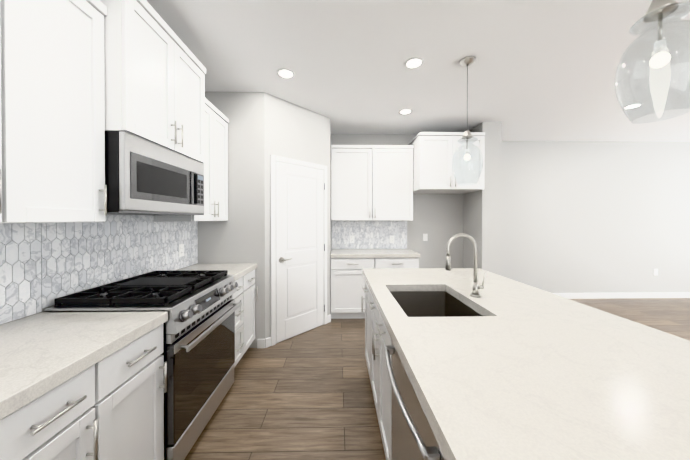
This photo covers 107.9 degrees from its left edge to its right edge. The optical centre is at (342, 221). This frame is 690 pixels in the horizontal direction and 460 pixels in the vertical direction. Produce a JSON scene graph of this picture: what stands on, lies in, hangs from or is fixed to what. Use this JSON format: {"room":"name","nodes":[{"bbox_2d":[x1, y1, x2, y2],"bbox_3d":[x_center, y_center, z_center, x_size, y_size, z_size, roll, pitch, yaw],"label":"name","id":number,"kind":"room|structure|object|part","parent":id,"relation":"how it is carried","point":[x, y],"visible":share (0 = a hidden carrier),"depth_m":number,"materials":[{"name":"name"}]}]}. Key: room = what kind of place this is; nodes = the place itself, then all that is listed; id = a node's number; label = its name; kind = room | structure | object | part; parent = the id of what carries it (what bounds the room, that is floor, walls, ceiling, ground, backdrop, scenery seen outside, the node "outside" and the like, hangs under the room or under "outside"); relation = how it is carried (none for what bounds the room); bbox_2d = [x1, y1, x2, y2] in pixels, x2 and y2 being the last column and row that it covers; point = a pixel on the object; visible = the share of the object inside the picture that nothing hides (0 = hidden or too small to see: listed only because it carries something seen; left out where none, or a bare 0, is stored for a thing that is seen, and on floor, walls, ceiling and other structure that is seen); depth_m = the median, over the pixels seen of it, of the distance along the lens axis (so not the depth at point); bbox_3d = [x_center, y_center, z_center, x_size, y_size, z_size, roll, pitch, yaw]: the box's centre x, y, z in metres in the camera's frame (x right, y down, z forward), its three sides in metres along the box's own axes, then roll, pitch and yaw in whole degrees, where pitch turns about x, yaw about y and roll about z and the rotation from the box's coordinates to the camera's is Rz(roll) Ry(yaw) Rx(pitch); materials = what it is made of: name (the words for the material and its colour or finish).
{"room":"kitchen","nodes":[
{"label":"kitchen","id":0,"kind":"room"},
{"bbox_2d":[4,214,187,323],"bbox_3d":[-1.569,0.009,-0.014,0.120,2.750,8.500,0,0,-1],"label":"wall","id":1,"kind":"structure","parent":0,"point":[54,305],"depth_m":1.31,"materials":[{"name":"grey paint"}]},
{"bbox_2d":[0,0,106,222],"bbox_3d":[-1.338,-0.534,0.685,0.366,1.087,1.167,0,0,-1],"label":"upper cabinet","id":2,"kind":"object","parent":1,"relation":"attached to","point":[52,131],"visible":1,"depth_m":1.05,"materials":[{"name":"white wood"}]},
{"bbox_2d":[0,214,197,324],"bbox_3d":[-1.531,0.208,1.395,0.007,0.502,2.583,0,0,-1],"label":"backsplash","id":3,"kind":"structure","parent":1,"relation":"attached to","point":[43,265],"depth_m":1.46,"materials":[{"name":"grey tile"}]},
{"bbox_2d":[100,0,205,163],"bbox_3d":[-1.309,-0.851,1.656,0.460,0.772,0.768,0,0,-1],"label":"upper cabinet","id":4,"kind":"object","parent":1,"relation":"attached to","point":[154,78],"visible":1,"depth_m":1.47,"materials":[{"name":"white wood"}]},
{"bbox_2d":[105,131,203,214],"bbox_3d":[-1.319,-0.255,1.659,0.440,0.416,0.766,0,0,-1],"label":"over-the-range microwave","id":5,"kind":"object","parent":4,"relation":"attached to","point":[144,177],"visible":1,"depth_m":1.45,"materials":[{"name":"silver metal"}]},
{"bbox_2d":[179,244,183,256],"bbox_3d":[-1.542,0.278,2.398,0.008,0.118,0.075,0,0,-1],"label":"electrical outlet plate","id":6,"kind":"object","parent":1,"relation":"attached to","point":[181,247],"depth_m":2.39,"materials":[{"name":"white plastic"}]},
{"bbox_2d":[153,98,228,220],"bbox_3d":[-1.370,-0.545,2.365,0.366,1.087,0.640,0,0,-1],"label":"upper cabinet","id":7,"kind":"object","parent":1,"relation":"attached to","point":[216,171],"visible":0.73,"depth_m":2.39,"materials":[{"name":"white wood"}]},
{"bbox_2d":[197,92,330,347],"bbox_3d":[-0.873,-0.013,3.350,1.400,2.750,1.300,0,0,-1],"label":"wall","id":8,"kind":"structure","parent":0,"point":[276,227],"depth_m":2.80,"materials":[{"name":"grey paint"}]},
{"bbox_3d":[-0.500,0.317,3.042,0.596,2.094,0.596,0,0,-1],"label":"pantry door","id":9,"kind":"part","parent":8,"relation":"part of","materials":[{"name":"white wood"}]},
{"bbox_2d":[331,134,462,267],"bbox_3d":[0.178,-0.017,4.080,3.530,2.750,0.120,0,0,-1],"label":"wall","id":10,"kind":"structure","parent":0,"point":[438,219],"depth_m":4.04,"materials":[{"name":"grey paint"}]},
{"bbox_2d":[332,221,406,248],"bbox_3d":[0.426,0.216,4.021,1.214,0.452,0.007,0,0,-1],"label":"backsplash","id":11,"kind":"structure","parent":10,"relation":"attached to","point":[371,234],"depth_m":4.02,"materials":[{"name":"grey tile"}]},
{"bbox_2d":[331,145,413,220],"bbox_3d":[0.429,-0.564,3.836,1.214,1.107,0.366,0,0,-1],"label":"upper cabinet","id":12,"kind":"object","parent":10,"relation":"attached to","point":[371,182],"visible":0.98,"depth_m":3.70,"materials":[{"name":"white wood"}]},
{"bbox_2d":[423,234,427,240],"bbox_3d":[1.325,0.258,4.038,0.075,0.118,0.008,0,0,-1],"label":"electrical outlet plate","id":13,"kind":"object","parent":10,"relation":"attached to","point":[425,236],"depth_m":4.04,"materials":[{"name":"white plastic"}]},
{"bbox_2d":[408,132,484,193],"bbox_3d":[1.493,-0.830,3.720,0.901,0.780,0.634,0,0,-1],"label":"upper cabinet","id":14,"kind":"object","parent":10,"relation":"attached to","point":[433,154],"visible":0.92,"depth_m":3.45,"materials":[{"name":"white wood"}]},
{"bbox_2d":[146,0,689,141],"bbox_3d":[2.758,-1.409,0.409,8.950,0.080,9.200,0,0,-1],"label":"ceiling","id":15,"kind":"structure","parent":0,"point":[541,70],"depth_m":2.17,"materials":[{"name":"white paint"}]},
{"bbox_2d":[276,68,294,78],"bbox_3d":[-0.534,-1.377,2.347,0.169,0.007,0.169,0,0,-10],"label":"recessed light","id":16,"kind":"object","parent":15,"relation":"in","point":[285,73],"depth_m":2.34,"materials":[{"name":"white plastic"}]},
{"bbox_2d":[399,109,411,114],"bbox_3d":[0.791,-1.382,3.172,0.169,0.007,0.169,0,0,-7],"label":"recessed light","id":17,"kind":"object","parent":15,"relation":"in","point":[404,111],"depth_m":3.17,"materials":[{"name":"white plastic"}]},
{"bbox_2d":[404,57,423,68],"bbox_3d":[0.619,-1.376,2.189,0.169,0.007,0.169,0,0,-25],"label":"recessed light","id":18,"kind":"object","parent":15,"relation":"in","point":[409,63],"depth_m":2.18,"materials":[{"name":"white plastic"}]},
{"bbox_2d":[452,56,482,184],"bbox_3d":[1.070,-0.848,2.161,0.242,1.062,0.242,0,0,-1],"label":"pendant light","id":19,"kind":"object","parent":15,"relation":"hanging from","point":[467,62],"visible":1,"depth_m":2.16,"materials":[{"name":"clear glass"}]},
{"bbox_2d":[622,103,642,109],"bbox_3d":[3.484,-1.381,3.023,0.169,0.007,0.169,0,0,-7],"label":"recessed light","id":20,"kind":"object","parent":15,"relation":"in","point":[635,106],"depth_m":3.02,"materials":[{"name":"white"}]},
{"bbox_2d":[614,0,689,122],"bbox_3d":[1.153,-0.876,0.912,0.225,0.991,0.225,0,0,-1],"label":"pendant light","id":21,"kind":"object","parent":15,"relation":"hanging from","point":[658,10],"visible":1,"depth_m":0.91,"materials":[{"name":"clear glass"}]},
{"bbox_2d":[184,298,689,459],"bbox_3d":[2.758,1.411,0.426,8.950,0.060,9.200,0,0,-1],"label":"floor","id":22,"kind":"structure","parent":0,"point":[307,395],"depth_m":1.95,"materials":[{"name":"brown wood"}]},
{"bbox_2d":[0,324,166,459],"bbox_3d":[-1.194,0.947,0.698,0.654,0.864,1.167,0,0,-1],"label":"base cabinet","id":23,"kind":"object","parent":22,"relation":"on","point":[110,407],"visible":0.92,"depth_m":0.95,"materials":[{"name":"white wood"}]},
{"bbox_2d":[0,311,167,419],"bbox_3d":[-1.202,0.489,0.695,0.638,0.049,1.168,0,0,-1],"label":"countertop","id":24,"kind":"structure","parent":23,"relation":"on","point":[42,353],"depth_m":0.95,"materials":[{"name":"stone"}]},
{"bbox_2d":[44,270,241,459],"bbox_3d":[-1.170,0.885,1.669,0.714,0.976,0.768,0,0,-1],"label":"range","id":25,"kind":"object","parent":22,"relation":"on","point":[198,353],"visible":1,"depth_m":1.48,"materials":[{"name":"silver metal"}]},
{"bbox_2d":[232,269,257,367],"bbox_3d":[-1.226,0.937,2.377,0.654,0.864,0.640,0,0,-1],"label":"base cabinet","id":26,"kind":"object","parent":22,"relation":"on","point":[244,293],"visible":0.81,"depth_m":2.38,"materials":[{"name":"white wood"}]},
{"bbox_2d":[162,263,256,280],"bbox_3d":[-1.234,0.478,2.373,0.638,0.049,0.641,0,0,-1],"label":"countertop","id":27,"kind":"structure","parent":26,"relation":"on","point":[238,270],"depth_m":2.46,"materials":[{"name":"stone"}]},
{"bbox_2d":[362,277,385,404],"bbox_3d":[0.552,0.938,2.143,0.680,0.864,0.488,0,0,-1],"label":"base cabinet","id":28,"kind":"object","parent":22,"relation":"on","point":[375,340],"depth_m":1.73,"materials":[{"name":"white wood"}]},
{"bbox_2d":[330,258,418,318],"bbox_3d":[0.433,0.928,3.712,1.216,0.864,0.634,0,0,-1],"label":"base cabinet","id":29,"kind":"object","parent":22,"relation":"on","point":[347,283],"visible":0.42,"depth_m":3.43,"materials":[{"name":"white wood"}]},
{"bbox_2d":[330,249,419,257],"bbox_3d":[0.438,0.470,3.716,1.226,0.049,0.618,0,0,-1],"label":"countertop","id":30,"kind":"structure","parent":29,"relation":"on","point":[371,253],"depth_m":3.48,"materials":[{"name":"stone"}]},
{"bbox_2d":[386,333,437,459],"bbox_3d":[0.566,0.946,0.907,0.660,0.864,0.630,0,0,-1],"label":"base cabinet","id":31,"kind":"object","parent":22,"relation":"on","point":[408,436],"depth_m":0.94,"materials":[{"name":"white"}]},
{"bbox_2d":[385,342,444,459],"bbox_3d":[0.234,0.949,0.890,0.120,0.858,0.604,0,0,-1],"label":"dishwasher","id":32,"kind":"object","parent":31,"relation":"in","point":[413,437],"depth_m":0.89,"materials":[{"name":"silver metal"}]},
{"bbox_2d":[362,269,689,459],"bbox_3d":[0.780,0.488,0.848,1.130,0.049,3.130,0,0,-1],"label":"countertop","id":33,"kind":"structure","parent":31,"relation":"on","point":[543,375],"depth_m":0.75,"materials":[{"name":"white stone"}]},
{"bbox_2d":[378,289,485,332],"bbox_3d":[0.527,0.620,1.515,0.490,0.248,0.650,0,0,-1],"label":"sink","id":34,"kind":"object","parent":33,"relation":"in","point":[416,302],"depth_m":1.82,"materials":[{"name":"grey metal"}]},
{"bbox_2d":[442,233,485,296],"bbox_3d":[0.752,0.265,1.537,0.249,0.386,0.056,0,0,-1],"label":"faucet","id":35,"kind":"object","parent":33,"relation":"on","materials":[{"name":"silver metal"}]},
{"bbox_2d":[463,122,501,275],"bbox_3d":[2.080,-0.017,4.000,0.270,2.750,0.950,0,0,-1],"label":"wall","id":36,"kind":"structure","parent":0,"point":[482,218],"depth_m":3.53,"materials":[{"name":"grey paint"}]},
{"bbox_2d":[501,141,689,292],"bbox_3d":[4.682,-0.020,4.465,4.950,2.750,0.120,0,0,-1],"label":"wall","id":37,"kind":"structure","parent":0,"point":[592,217],"depth_m":4.40,"materials":[{"name":"grey paint"}]},
{"bbox_2d":[553,292,689,298],"bbox_3d":[4.676,1.306,4.406,4.964,0.100,0.014,0,0,-1],"label":"baseboard","id":38,"kind":"structure","parent":37,"relation":"attached to","point":[657,294],"depth_m":4.40,"materials":[{"name":"white"}]}
]}

